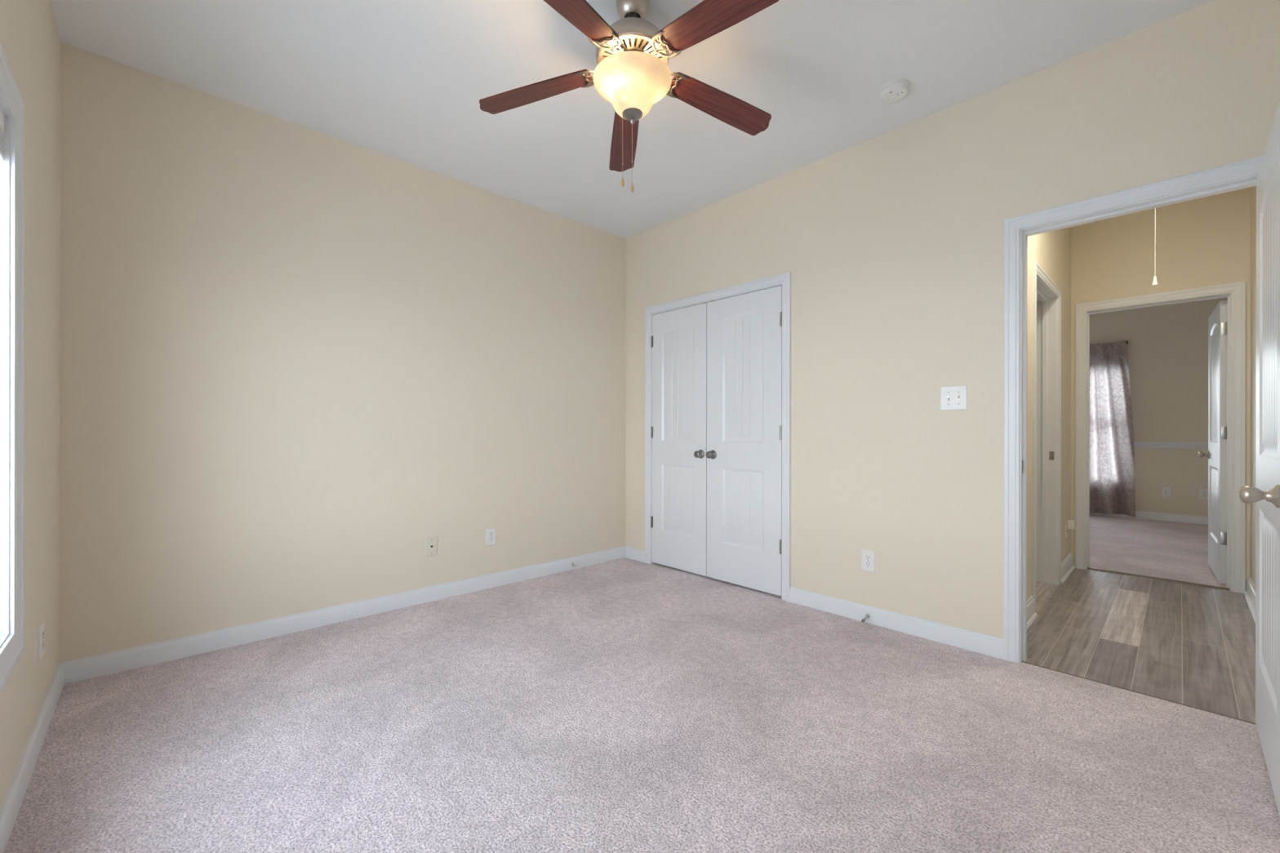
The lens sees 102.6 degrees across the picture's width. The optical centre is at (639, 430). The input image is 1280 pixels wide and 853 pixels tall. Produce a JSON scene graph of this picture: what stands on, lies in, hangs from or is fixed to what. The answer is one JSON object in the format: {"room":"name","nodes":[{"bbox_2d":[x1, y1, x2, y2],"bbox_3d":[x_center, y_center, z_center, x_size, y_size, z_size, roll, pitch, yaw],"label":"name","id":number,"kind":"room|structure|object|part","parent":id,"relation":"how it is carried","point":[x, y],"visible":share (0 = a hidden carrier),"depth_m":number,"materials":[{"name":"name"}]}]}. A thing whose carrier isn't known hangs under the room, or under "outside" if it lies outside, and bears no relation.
{"room":"empty bedroom","nodes":[
{"label":"empty bedroom","id":0,"kind":"room"},
{"bbox_2d":[0,0,60,807],"bbox_3d":[-1.220,-0.288,0.776,0.115,2.760,3.815,0,0,-43],"label":"wall","id":1,"kind":"structure","parent":0,"point":[30,42],"depth_m":1.80,"materials":[{"name":"beige paint"}]},
{"bbox_2d":[0,44,24,691],"bbox_3d":[-1.487,-0.154,1.071,0.133,1.614,1.074,0,0,-43],"label":"window","id":2,"kind":"structure","parent":1,"relation":"in","point":[11,103],"depth_m":1.44,"materials":[{"name":"white"}]},
{"bbox_2d":[0,108,4,159],"bbox_3d":[-1.476,-0.810,1.081,0.052,0.125,0.888,0,0,-43],"label":"window blind","id":3,"kind":"object","parent":2,"relation":"attached to","point":[2,116],"visible":1,"depth_m":1.40,"materials":[{"name":"white plastic"}]},
{"bbox_3d":[-1.476,-0.756,1.081,0.052,0.016,0.888,0,0,-43],"label":"rail","id":4,"kind":"part","parent":3,"relation":"part of","materials":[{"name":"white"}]},
{"bbox_2d":[0,662,64,852],"bbox_3d":[-1.215,1.045,0.862,0.014,0.094,3.692,0,0,-43],"label":"baseboard","id":5,"kind":"structure","parent":1,"relation":"attached to","point":[11,804],"depth_m":1.59,"materials":[{"name":"white wood"}]},
{"bbox_2d":[38,621,44,662],"bbox_3d":[-2.135,0.750,1.829,0.008,0.120,0.076,0,0,-43],"label":"wall outlet","id":6,"kind":"object","parent":1,"relation":"attached to","point":[41,628],"visible":1,"depth_m":1.81,"materials":[{"name":"white plastic"}]},
{"bbox_2d":[59,42,626,662],"bbox_3d":[-1.346,-0.288,3.364,3.492,2.760,0.115,0,0,-43],"label":"wall","id":7,"kind":"structure","parent":0,"point":[295,358],"depth_m":2.79,"materials":[{"name":"beige paint"}]},
{"bbox_2d":[61,546,625,684],"bbox_3d":[-1.304,1.044,3.317,3.254,0.094,0.014,0,0,-43],"label":"baseboard","id":8,"kind":"structure","parent":7,"relation":"attached to","point":[106,664],"depth_m":2.78,"materials":[{"name":"white wood"}]},
{"bbox_2d":[425,536,437,556],"bbox_3d":[-1.335,0.742,3.286,0.078,0.120,0.015,0,0,-43],"label":"cable plate","id":9,"kind":"object","parent":7,"relation":"attached to","point":[431,543],"visible":1,"depth_m":3.29,"materials":[{"name":"beige plastic"}]},
{"bbox_2d":[485,527,496,546],"bbox_3d":[-1.038,0.740,3.573,0.076,0.120,0.008,0,0,-43],"label":"wall outlet","id":10,"kind":"object","parent":7,"relation":"attached to","point":[491,533],"visible":1,"depth_m":3.57,"materials":[{"name":"white plastic"}]},
{"bbox_2d":[50,0,1213,238],"bbox_3d":[-0.032,-1.716,1.979,3.492,0.100,3.930,0,0,-43],"label":"ceiling","id":11,"kind":"structure","parent":0,"point":[406,81],"depth_m":2.34,"materials":[{"name":"white paint"}]},
{"bbox_2d":[479,0,778,192],"bbox_3d":[0.001,-1.296,1.941,1.223,0.741,1.181,0,0,-43],"label":"ceiling fan","id":12,"kind":"object","parent":11,"relation":"hanging from","point":[632,73],"visible":1,"depth_m":1.92,"materials":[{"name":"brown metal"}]},
{"bbox_3d":[-0.424,-1.362,2.064,0.478,0.006,0.125,-9,8,12],"label":"blade","id":13,"kind":"part","parent":12,"relation":"part of","materials":[{"name":"brown wood"}]},
{"bbox_3d":[-0.231,-1.362,1.630,0.125,0.006,0.478,12,14,28],"label":"blade","id":14,"kind":"part","parent":12,"relation":"part of","materials":[{"name":"brown wood"}]},
{"bbox_3d":[-0.067,-1.099,1.970,0.004,0.260,0.004,0,0,-43],"label":"pull chain","id":15,"kind":"part","parent":12,"relation":"part of","materials":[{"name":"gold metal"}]},
{"bbox_3d":[-0.072,-1.361,2.382,0.125,0.006,0.478,-10,-7,-7],"label":"blade","id":16,"kind":"part","parent":12,"relation":"part of","materials":[{"name":"brown wood"}]},
{"bbox_2d":[598,34,666,63],"bbox_3d":[-0.029,-1.432,1.980,0.262,0.006,0.262,0,0,-43],"label":"vent grille","id":17,"kind":"object","parent":12,"relation":"attached to","point":[637,42],"depth_m":1.90,"materials":[{"name":"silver metal"}]},
{"bbox_3d":[-0.030,-1.069,1.980,0.004,0.234,0.004,0,0,-43],"label":"pull chain","id":18,"kind":"part","parent":12,"relation":"part of","materials":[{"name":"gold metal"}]},
{"bbox_3d":[-0.029,-1.291,1.980,0.303,0.136,0.303,0,0,-43],"label":"lamp shade","id":19,"kind":"part","parent":12,"relation":"part of","materials":[{"name":"white glass"}]},
{"bbox_3d":[0.242,-1.361,1.680,0.125,0.006,0.478,14,-1,-43],"label":"blade","id":20,"kind":"part","parent":12,"relation":"part of","materials":[{"name":"brown wood"}]},
{"bbox_3d":[0.340,-1.361,2.145,0.478,0.006,0.125,9,-14,-24],"label":"blade","id":21,"kind":"part","parent":12,"relation":"part of","materials":[{"name":"brown wood"}]},
{"bbox_2d":[879,79,910,102],"bbox_3d":[1.237,-1.644,2.491,0.136,0.042,0.136,0,0,-43],"label":"smoke detector","id":22,"kind":"object","parent":11,"relation":"attached to","point":[894,91],"visible":1,"depth_m":2.46,"materials":[{"name":"white plastic"}]},
{"bbox_2d":[4,514,1279,852],"bbox_3d":[2.197,1.127,3.958,9.428,0.060,4.100,0,0,-43],"label":"floor","id":23,"kind":"structure","parent":0,"point":[621,705],"depth_m":1.86,"materials":[{"name":"beige carpet"}]},
{"bbox_2d":[1022,661,1255,724],"bbox_3d":[2.074,1.097,2.160,0.016,0.006,0.753,0,0,-43],"label":"threshold","id":24,"kind":"object","parent":23,"relation":"on","point":[1022,661],"visible":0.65,"depth_m":2.13,"materials":[{"name":"brown"}]},
{"bbox_2d":[1087,567,1229,590],"bbox_3d":[3.838,1.098,3.830,0.038,0.010,0.747,0,0,-43],"label":"threshold","id":25,"kind":"object","parent":23,"relation":"on","point":[1090,568],"visible":1,"depth_m":3.79,"materials":[{"name":"brown"}]},
{"bbox_2d":[625,0,1279,638],"bbox_3d":[1.231,-0.285,3.099,0.115,2.760,3.815,0,0,-43],"label":"wall","id":26,"kind":"structure","parent":0,"point":[891,243],"depth_m":2.71,"materials":[{"name":"beige paint"}]},
{"bbox_2d":[650,302,706,576],"bbox_3d":[0.284,0.062,3.998,0.093,2.032,0.575,0,0,-43],"label":"door","id":27,"kind":"structure","parent":26,"relation":"in","point":[678,339],"depth_m":3.99,"materials":[{"name":"white wood"}]},
{"bbox_3d":[0.429,0.174,3.806,0.040,0.053,0.053,0,0,-43],"label":"knob","id":28,"kind":"part","parent":27,"relation":"part of","materials":[{"name":"grey metal"}]},
{"bbox_2d":[644,271,791,601],"bbox_3d":[0.546,0.037,3.808,0.133,2.114,1.332,0,0,-43],"label":"door frame","id":29,"kind":"structure","parent":26,"relation":"attached to","point":[784,280],"depth_m":3.37,"materials":[{"name":"white wood"}]},
{"bbox_2d":[705,285,782,595],"bbox_3d":[0.702,0.062,3.556,0.093,2.032,0.629,0,0,-43],"label":"door","id":30,"kind":"structure","parent":26,"relation":"in","point":[744,454],"depth_m":3.55,"materials":[{"name":"white wood"}]},
{"bbox_3d":[0.506,0.174,3.724,0.040,0.053,0.053,0,0,-43],"label":"knob","id":31,"kind":"part","parent":30,"relation":"part of","materials":[{"name":"grey metal"}]},
{"bbox_2d":[625,546,1003,659],"bbox_3d":[1.143,1.048,3.096,0.014,0.094,3.692,0,0,-43],"label":"baseboard","id":32,"kind":"structure","parent":26,"relation":"attached to","point":[981,643],"depth_m":2.80,"materials":[{"name":"white wood"}]},
{"bbox_2d":[861,613,870,622],"bbox_3d":[1.274,1.060,2.897,0.077,0.032,0.023,0,0,-43],"label":"door stop","id":33,"kind":"object","parent":26,"relation":"attached to","point":[867,615],"visible":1,"depth_m":2.90,"materials":[{"name":"grey metal"}]},
{"bbox_2d":[862,549,875,573],"bbox_3d":[1.306,0.745,2.930,0.008,0.120,0.076,0,0,-43],"label":"wall outlet","id":34,"kind":"object","parent":26,"relation":"attached to","point":[868,557],"visible":1,"depth_m":2.93,"materials":[{"name":"white plastic"}]},
{"bbox_2d":[865,561,871,567],"bbox_3d":[1.304,0.765,2.929,0.003,0.028,0.034,0,0,-43],"label":"receptacle","id":35,"kind":"object","parent":34,"relation":"attached to","point":[868,564],"depth_m":2.93,"materials":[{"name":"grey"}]},
{"bbox_2d":[865,555,871,560],"bbox_3d":[1.304,0.726,2.929,0.003,0.028,0.034,0,0,-43],"label":"receptacle","id":36,"kind":"object","parent":34,"relation":"attached to","point":[868,557],"depth_m":2.93,"materials":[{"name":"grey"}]},
{"bbox_2d":[940,385,967,410],"bbox_3d":[1.599,-0.167,2.615,0.017,0.124,0.122,0,0,-43],"label":"light switch","id":37,"kind":"object","parent":26,"relation":"attached to","point":[952,397],"visible":1,"depth_m":2.62,"materials":[{"name":"white plastic"}]},
{"bbox_2d":[1021,460,1022,473],"bbox_3d":[1.812,0.170,2.429,0.032,0.062,0.003,0,0,-43],"label":"strike plate","id":38,"kind":"object","parent":26,"relation":"attached to","point":[1021,460],"visible":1,"depth_m":2.42,"materials":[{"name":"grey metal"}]},
{"bbox_2d":[1003,155,1263,663],"bbox_3d":[2.099,0.045,2.183,0.151,2.112,0.886,0,0,-43],"label":"door frame","id":39,"kind":"structure","parent":26,"relation":"attached to","point":[1243,174],"depth_m":2.42,"materials":[{"name":"white wood"}]},
{"bbox_2d":[1239,102,1279,817],"bbox_3d":[2.030,0.076,1.635,0.752,2.012,0.183,0,0,-43],"label":"door","id":40,"kind":"structure","parent":26,"relation":"in","point":[1265,495],"depth_m":1.65,"materials":[{"name":"white wood"}]},
{"bbox_3d":[1.772,0.185,1.479,0.052,0.052,0.056,0,0,-43],"label":"knob","id":41,"kind":"part","parent":40,"relation":"part of","materials":[{"name":"silver metal"}]},
{"bbox_2d":[1026,226,1071,600],"bbox_3d":[2.613,-0.283,3.397,2.300,2.760,0.115,0,0,-43],"label":"wall","id":42,"kind":"structure","parent":0,"point":[1051,251],"depth_m":3.82,"materials":[{"name":"beige paint"}]},
{"bbox_2d":[1031,260,1061,613],"bbox_3d":[2.645,0.044,3.428,0.941,2.114,0.151,0,0,-43],"label":"door frame","id":43,"kind":"structure","parent":42,"relation":"attached to","point":[1046,295],"depth_m":3.68,"materials":[{"name":"white wood"}]},
{"bbox_2d":[1026,552,1075,630],"bbox_3d":[2.660,1.043,3.344,2.298,0.117,0.029,0,0,-43],"label":"baseboard","id":44,"kind":"structure","parent":42,"relation":"attached to","point":[1067,565],"depth_m":3.74,"materials":[{"name":"white wood"}]},
{"bbox_2d":[1048,451,1054,459],"bbox_3d":[2.960,0.178,3.683,0.003,0.060,0.028,0,0,-43],"label":"strike plate","id":45,"kind":"object","parent":42,"relation":"attached to","point":[1051,454],"visible":1,"depth_m":3.68,"materials":[{"name":"grey metal"}]},
{"bbox_2d":[1065,521,1067,537],"bbox_3d":[3.317,0.768,3.980,0.076,0.120,0.008,0,0,-43],"label":"wall outlet","id":46,"kind":"object","parent":42,"relation":"attached to","point":[1066,528],"visible":0.99,"depth_m":3.96,"materials":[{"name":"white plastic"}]},
{"bbox_2d":[1066,520,1075,529],"bbox_3d":[3.335,0.726,3.961,0.052,0.064,0.043,0,0,-43],"label":"night light","id":47,"kind":"object","parent":46,"relation":"attached to","point":[1070,523],"visible":1,"depth_m":3.94,"materials":[{"name":"white plastic"}]},
{"bbox_2d":[1089,297,1226,516],"bbox_3d":[5.729,-0.279,7.097,0.115,2.760,3.930,0,0,-43],"label":"wall","id":48,"kind":"structure","parent":0,"point":[1167,345],"depth_m":6.25,"materials":[{"name":"beige paint"}]},
{"bbox_2d":[1089,511,1208,524],"bbox_3d":[5.680,1.054,7.053,0.014,0.094,3.700,0,0,-43],"label":"baseboard","id":49,"kind":"structure","parent":48,"relation":"attached to","point":[1139,514],"depth_m":6.25,"materials":[{"name":"white wood"}]},
{"bbox_2d":[1161,487,1170,497],"bbox_3d":[6.432,0.750,6.266,0.008,0.120,0.076,0,0,-43],"label":"wall outlet","id":50,"kind":"object","parent":48,"relation":"attached to","point":[1166,491],"visible":1,"depth_m":6.26,"materials":[{"name":"white plastic"}]},
{"bbox_2d":[1200,489,1208,500],"bbox_3d":[6.650,0.753,6.035,0.008,0.120,0.076,0,0,-43],"label":"wall outlet","id":51,"kind":"object","parent":48,"relation":"attached to","point":[1203,493],"visible":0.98,"depth_m":6.03,"materials":[{"name":"white plastic"}]},
{"bbox_3d":[5.487,-1.114,7.194,0.106,0.060,1.985,0,0,-43],"label":"curtain rod","id":52,"kind":"object","parent":48,"relation":"attached to","visible":0},
{"bbox_2d":[1089,341,1135,517],"bbox_3d":[5.976,-0.029,6.614,0.150,2.202,0.618,0,0,-43],"label":"curtain","id":53,"kind":"object","parent":52,"relation":"hanging from","point":[1112,451],"visible":0.72,"depth_m":6.56,"materials":[{"name":"grey fabric"}]},
{"bbox_2d":[1071,186,1250,591],"bbox_3d":[3.116,-0.282,4.621,0.115,2.760,3.930,0,0,-43],"label":"wall","id":54,"kind":"structure","parent":0,"point":[1203,242],"depth_m":3.76,"materials":[{"name":"beige paint"}]},
{"bbox_2d":[1075,281,1245,593],"bbox_3d":[3.853,0.044,3.843,0.151,2.118,0.886,0,0,-43],"label":"door frame","id":55,"kind":"structure","parent":54,"relation":"attached to","point":[1235,292],"depth_m":3.58,"materials":[{"name":"white wood"}]},
{"bbox_2d":[1198,300,1226,583],"bbox_3d":[4.387,0.081,3.926,0.094,2.010,0.770,0,0,43],"label":"door","id":56,"kind":"structure","parent":54,"relation":"in","point":[1216,455],"depth_m":3.72,"materials":[{"name":"white wood"}]},
{"bbox_3d":[4.588,0.195,4.181,0.040,0.053,0.053,0,0,44],"label":"knob","id":57,"kind":"part","parent":56,"relation":"part of","materials":[{"name":"silver metal"}]},
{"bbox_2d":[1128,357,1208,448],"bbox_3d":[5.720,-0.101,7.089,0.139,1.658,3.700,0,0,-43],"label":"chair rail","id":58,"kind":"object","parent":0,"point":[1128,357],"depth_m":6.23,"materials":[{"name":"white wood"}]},
{"bbox_2d":[1249,186,1256,586],"bbox_3d":[3.335,-0.277,2.634,2.300,2.770,0.115,0,0,-43],"label":"wall","id":59,"kind":"structure","parent":0,"point":[1253,189],"depth_m":3.33,"materials":[{"name":"beige paint"}]},
{"bbox_2d":[1244,576,1255,622],"bbox_3d":[3.283,1.044,2.686,2.298,0.117,0.029,0,0,-43],"label":"baseboard","id":60,"kind":"structure","parent":59,"relation":"attached to","point":[1250,594],"depth_m":3.26,"materials":[{"name":"white wood"}]},
{"bbox_3d":[2.569,-1.713,3.446,2.300,0.100,2.350,0,0,-43],"label":"ceiling","id":61,"kind":"structure","parent":0,"visible":0},
{"bbox_2d":[1151,208,1158,285],"bbox_3d":[2.957,-1.249,2.941,0.025,0.826,0.025,0,0,-43],"label":"pull cord","id":62,"kind":"object","parent":61,"relation":"hanging from","point":[1154,282],"visible":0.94,"depth_m":2.94,"materials":[{"name":"white plastic"}]},
{"bbox_3d":[2.958,-1.267,2.941,0.004,0.790,0.004,0,0,-43],"label":"cord","id":63,"kind":"part","parent":62,"relation":"part of","materials":[{"name":"white fabric"}]},
{"bbox_3d":[2.957,-0.862,2.941,0.025,0.051,0.025,0,0,-43],"label":"bell pull","id":64,"kind":"part","parent":62,"relation":"part of","materials":[{"name":"white plastic"}]}
]}

